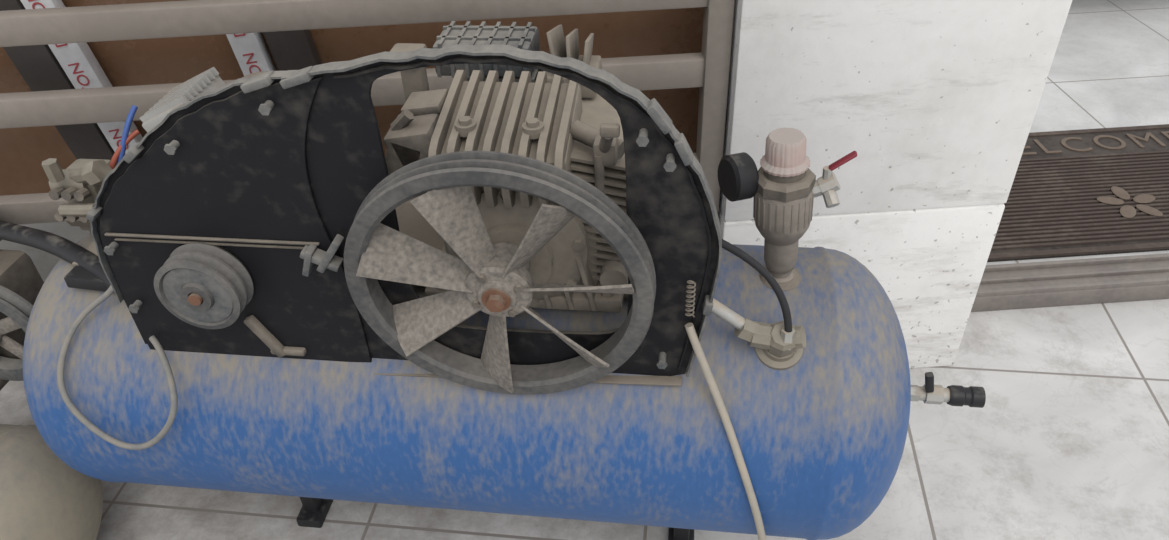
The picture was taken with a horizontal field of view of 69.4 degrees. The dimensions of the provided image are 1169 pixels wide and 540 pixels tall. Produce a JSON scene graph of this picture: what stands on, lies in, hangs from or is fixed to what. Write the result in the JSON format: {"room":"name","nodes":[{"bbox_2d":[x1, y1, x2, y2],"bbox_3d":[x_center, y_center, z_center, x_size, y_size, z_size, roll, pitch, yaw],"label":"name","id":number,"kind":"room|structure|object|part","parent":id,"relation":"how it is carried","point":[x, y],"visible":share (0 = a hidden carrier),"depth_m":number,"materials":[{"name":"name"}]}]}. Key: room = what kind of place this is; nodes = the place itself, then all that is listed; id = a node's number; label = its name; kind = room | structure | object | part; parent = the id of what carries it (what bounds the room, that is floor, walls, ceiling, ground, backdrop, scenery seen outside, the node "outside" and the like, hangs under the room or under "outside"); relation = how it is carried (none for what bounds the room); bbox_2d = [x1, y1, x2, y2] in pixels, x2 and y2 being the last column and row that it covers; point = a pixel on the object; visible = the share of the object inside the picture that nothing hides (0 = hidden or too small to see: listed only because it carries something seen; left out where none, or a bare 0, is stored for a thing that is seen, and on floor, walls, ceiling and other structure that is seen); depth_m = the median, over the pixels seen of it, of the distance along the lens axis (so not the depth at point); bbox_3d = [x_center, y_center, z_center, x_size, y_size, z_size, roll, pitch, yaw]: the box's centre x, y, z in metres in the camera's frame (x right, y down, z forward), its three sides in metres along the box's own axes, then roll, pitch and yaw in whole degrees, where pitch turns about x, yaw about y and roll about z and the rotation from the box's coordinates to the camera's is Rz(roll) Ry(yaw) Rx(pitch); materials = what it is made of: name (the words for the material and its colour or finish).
{"room":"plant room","nodes":[
{"label":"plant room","id":0,"kind":"room"},
{"bbox_2d":[0,299,1168,539],"bbox_3d":[0.587,-0.027,2.410,9.000,0.100,8.000,3,38,7],"label":"floor","id":1,"kind":"structure","parent":0,"point":[1069,439],"depth_m":1.75,"materials":[{"name":"tile"}]},
{"bbox_2d":[0,222,89,281],"bbox_3d":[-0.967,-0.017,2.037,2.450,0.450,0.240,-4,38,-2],"label":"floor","id":2,"kind":"structure","parent":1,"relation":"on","point":[44,262],"depth_m":1.84,"materials":[{"name":"grey tile"}]},
{"bbox_2d":[0,239,102,539],"bbox_3d":[-1.264,0.181,1.455,0.760,0.877,0.563,3,38,7],"label":"small air compressor","id":3,"kind":"object","parent":1,"relation":"on","point":[42,497],"visible":0.68,"depth_m":1.45,"materials":[{"name":"beige paint"}]},
{"bbox_3d":[-1.270,0.426,1.504,0.760,0.336,0.336,3,38,7],"label":"tank","id":4,"kind":"part","parent":3,"relation":"part of","materials":[{"name":"beige metal"}]},
{"bbox_2d":[0,0,734,224],"bbox_3d":[-0.929,-0.304,1.502,2.385,1.560,0.045,-4,38,-2],"label":"metal rack","id":5,"kind":"object","parent":1,"relation":"on","point":[708,70],"visible":0.59,"depth_m":1.45,"materials":[{"name":"beige metal"}]},
{"bbox_3d":[-0.921,-0.129,1.642,2.385,0.050,0.035,-4,38,-2],"label":"rail","id":6,"kind":"part","parent":5,"relation":"part of","materials":[{"name":"beige metal"}]},
{"bbox_3d":[-0.928,-0.292,1.515,2.385,0.055,0.035,-4,38,-2],"label":"rail","id":7,"kind":"part","parent":5,"relation":"part of","materials":[{"name":"beige metal"}]},
{"bbox_3d":[-0.933,-0.409,1.423,2.385,0.052,0.035,-4,38,-2],"label":"rail","id":8,"kind":"part","parent":5,"relation":"part of","materials":[{"name":"beige metal"}]},
{"bbox_3d":[0.238,-0.380,1.534,0.045,1.560,0.045,-4,38,-2],"label":"post","id":9,"kind":"part","parent":5,"relation":"part of","materials":[{"name":"beige metal"}]},
{"bbox_2d":[0,21,985,539],"bbox_3d":[-0.293,0.095,1.345,1.820,1.080,0.478,3,38,7],"label":"air compressor","id":10,"kind":"object","parent":1,"relation":"on","point":[562,322],"visible":1,"depth_m":1.13,"materials":[{"name":"blue paint"}]},
{"bbox_3d":[-0.476,-0.037,1.078,0.290,0.010,0.006,3,38,7],"label":"slot rail","id":11,"kind":"part","parent":10,"relation":"part of","materials":[{"name":"grey metal"}]},
{"bbox_3d":[-0.459,-0.044,1.076,0.367,0.445,0.005,3,38,7],"label":"overlap plate","id":12,"kind":"part","parent":10,"relation":"part of","materials":[{"name":"black plastic"}]},
{"bbox_3d":[-0.243,-0.046,1.048,0.814,0.491,0.006,3,38,7],"label":"plate","id":13,"kind":"part","parent":10,"relation":"part of","materials":[{"name":"black plastic"}]},
{"bbox_3d":[-0.195,0.163,1.399,1.393,0.454,0.454,3,38,7],"label":"tank","id":14,"kind":"part","parent":10,"relation":"part of","materials":[{"name":"blue metal"}]},
{"bbox_2d":[711,298,744,329],"bbox_3d":[0.183,0.057,1.090,0.100,0.082,0.018,3,38,7],"label":"pipe","id":15,"kind":"object","parent":10,"relation":"attached to","point":[720,310],"depth_m":1.08,"materials":[{"name":"metal"}]},
{"bbox_3d":[0.257,-0.153,1.079,0.064,0.042,0.064,0,38,9],"label":"adjuster knob","id":16,"kind":"part","parent":10,"relation":"part of","materials":[{"name":"plastic"}]},
{"bbox_2d":[812,166,840,207],"bbox_3d":[0.311,-0.107,1.098,0.046,0.052,0.039,0,38,9],"label":"valve","id":17,"kind":"object","parent":10,"relation":"attached to","point":[827,185],"depth_m":1.09,"materials":[{"name":"metal"}]},
{"bbox_3d":[0.330,-0.139,1.078,0.034,0.025,0.011,0,38,9],"label":"valve lever","id":18,"kind":"part","parent":10,"relation":"part of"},
{"bbox_3d":[0.526,0.171,1.286,0.018,0.036,0.012,3,38,7],"label":"valve handle","id":19,"kind":"part","parent":10,"relation":"part of","materials":[{"name":"black rubber"}]},
{"bbox_2d":[718,0,1071,367],"bbox_3d":[0.529,-0.815,1.431,0.576,2.350,0.440,-4,38,-2],"label":"wall","id":20,"kind":"structure","parent":0,"point":[936,101],"depth_m":1.57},
{"bbox_2d":[0,47,31,92],"bbox_3d":[-1.105,-0.384,1.614,0.058,0.091,0.010,-4,38,-2],"label":"glass","id":21,"kind":"object","parent":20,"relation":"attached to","point":[11,80],"depth_m":1.62,"materials":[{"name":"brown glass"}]},
{"bbox_2d":[0,126,76,195],"bbox_3d":[-1.137,-0.226,1.734,0.187,0.153,0.010,-4,38,-2],"label":"board","id":22,"kind":"object","parent":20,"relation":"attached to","point":[25,152],"depth_m":1.72,"materials":[{"name":"brown wood"}]},
{"bbox_2d":[0,0,321,166],"bbox_3d":[-0.801,-0.445,1.545,0.703,1.150,0.035,-4,38,-2],"label":"window","id":23,"kind":"structure","parent":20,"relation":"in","point":[38,66],"depth_m":1.58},
{"bbox_3d":[-1.026,-0.431,1.539,0.253,1.146,0.035,-4,38,-2],"label":"dark frame","id":24,"kind":"part","parent":23,"relation":"part of","materials":[{"name":"black metal"}]},
{"bbox_2d":[20,0,142,153],"bbox_3d":[-0.950,-0.429,1.533,0.223,1.094,0.030,-4,38,-2],"label":"strip","id":25,"kind":"object","parent":23,"relation":"attached to","point":[81,53],"visible":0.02,"depth_m":1.56,"materials":[{"name":"white plastic"}]},
{"bbox_2d":[28,0,66,46],"bbox_3d":[-0.957,-0.446,1.498,0.037,0.107,0.001,-4,38,-2],"label":"print","id":26,"kind":"object","parent":25,"relation":"attached to","point":[33,4],"visible":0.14,"depth_m":1.49},
{"bbox_2d":[68,63,88,88],"bbox_3d":[-0.931,-0.339,1.584,0.037,0.107,0.001,-4,38,-2],"label":"print","id":27,"kind":"object","parent":25,"relation":"attached to","point":[76,64],"visible":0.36,"depth_m":1.57},
{"bbox_2d":[109,129,127,148],"bbox_3d":[-0.904,-0.231,1.670,0.037,0.107,0.001,-4,38,-2],"label":"print","id":28,"kind":"object","parent":25,"relation":"attached to","point":[116,130],"visible":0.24,"depth_m":1.65},
{"bbox_2d":[226,32,275,75],"bbox_3d":[-0.631,-0.450,1.542,0.185,1.098,0.030,-4,38,-2],"label":"strip","id":29,"kind":"object","parent":23,"relation":"attached to","point":[254,43],"visible":0.02,"depth_m":1.56,"materials":[{"name":"white plastic"}]},
{"bbox_2d":[243,53,260,72],"bbox_3d":[-0.614,-0.359,1.593,0.033,0.107,0.001,-4,38,-2],"label":"print","id":30,"kind":"object","parent":29,"relation":"attached to","point":[251,54],"visible":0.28,"depth_m":1.57},
{"bbox_3d":[-0.557,-0.461,1.552,0.214,1.150,0.035,-4,38,-2],"label":"dark frame","id":31,"kind":"part","parent":23,"relation":"part of","materials":[{"name":"black metal"}]},
{"bbox_2d":[87,34,243,86],"bbox_3d":[-0.800,-0.404,1.622,0.269,0.092,0.010,-4,38,-2],"label":"cardboard box","id":32,"kind":"object","parent":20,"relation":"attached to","point":[172,59],"depth_m":1.62,"materials":[{"name":"brown cardboard"}]},
{"bbox_2d":[310,22,450,68],"bbox_3d":[-0.386,-0.431,1.633,0.266,0.092,0.010,-4,38,-2],"label":"glass","id":33,"kind":"object","parent":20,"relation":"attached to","point":[348,43],"depth_m":1.62,"materials":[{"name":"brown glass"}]},
{"bbox_2d":[374,105,402,156],"bbox_3d":[-0.394,-0.289,1.743,0.057,0.116,0.010,-4,38,-2],"label":"board","id":34,"kind":"object","parent":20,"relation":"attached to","point":[385,115],"depth_m":1.72,"materials":[{"name":"brown wood"}]},
{"bbox_2d":[455,7,703,57],"bbox_3d":[-0.007,-0.455,1.644,0.476,0.092,0.010,-4,38,-2],"label":"cardboard box","id":35,"kind":"object","parent":20,"relation":"attached to","point":[665,31],"depth_m":1.64,"materials":[{"name":"brown cardboard"}]},
{"bbox_2d":[641,87,699,152],"bbox_3d":[0.178,-0.312,1.770,0.119,0.153,0.010,-4,38,-2],"label":"board","id":36,"kind":"object","parent":20,"relation":"attached to","point":[681,105],"depth_m":1.75,"materials":[{"name":"brown wood"}]},
{"bbox_2d":[971,253,1168,311],"bbox_3d":[2.135,-0.028,2.195,2.540,0.061,0.121,-4,38,-2],"label":"door sill","id":37,"kind":"structure","parent":20,"relation":"attached to","point":[1136,277],"depth_m":2.14,"materials":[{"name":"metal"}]},
{"bbox_2d":[986,0,1168,264],"bbox_3d":[1.978,-1.090,3.591,4.400,0.076,3.400,-4,38,-2],"label":"floor","id":38,"kind":"structure","parent":0,"point":[1109,68],"depth_m":3.06,"materials":[{"name":"tile"}]},
{"bbox_2d":[987,124,1168,261],"bbox_3d":[1.517,-0.251,2.468,1.190,0.018,0.630,-4,38,-2],"label":"doormat","id":39,"kind":"object","parent":38,"relation":"on","point":[1099,191],"visible":0.67,"depth_m":2.42,"materials":[{"name":"rubber"}]}
]}

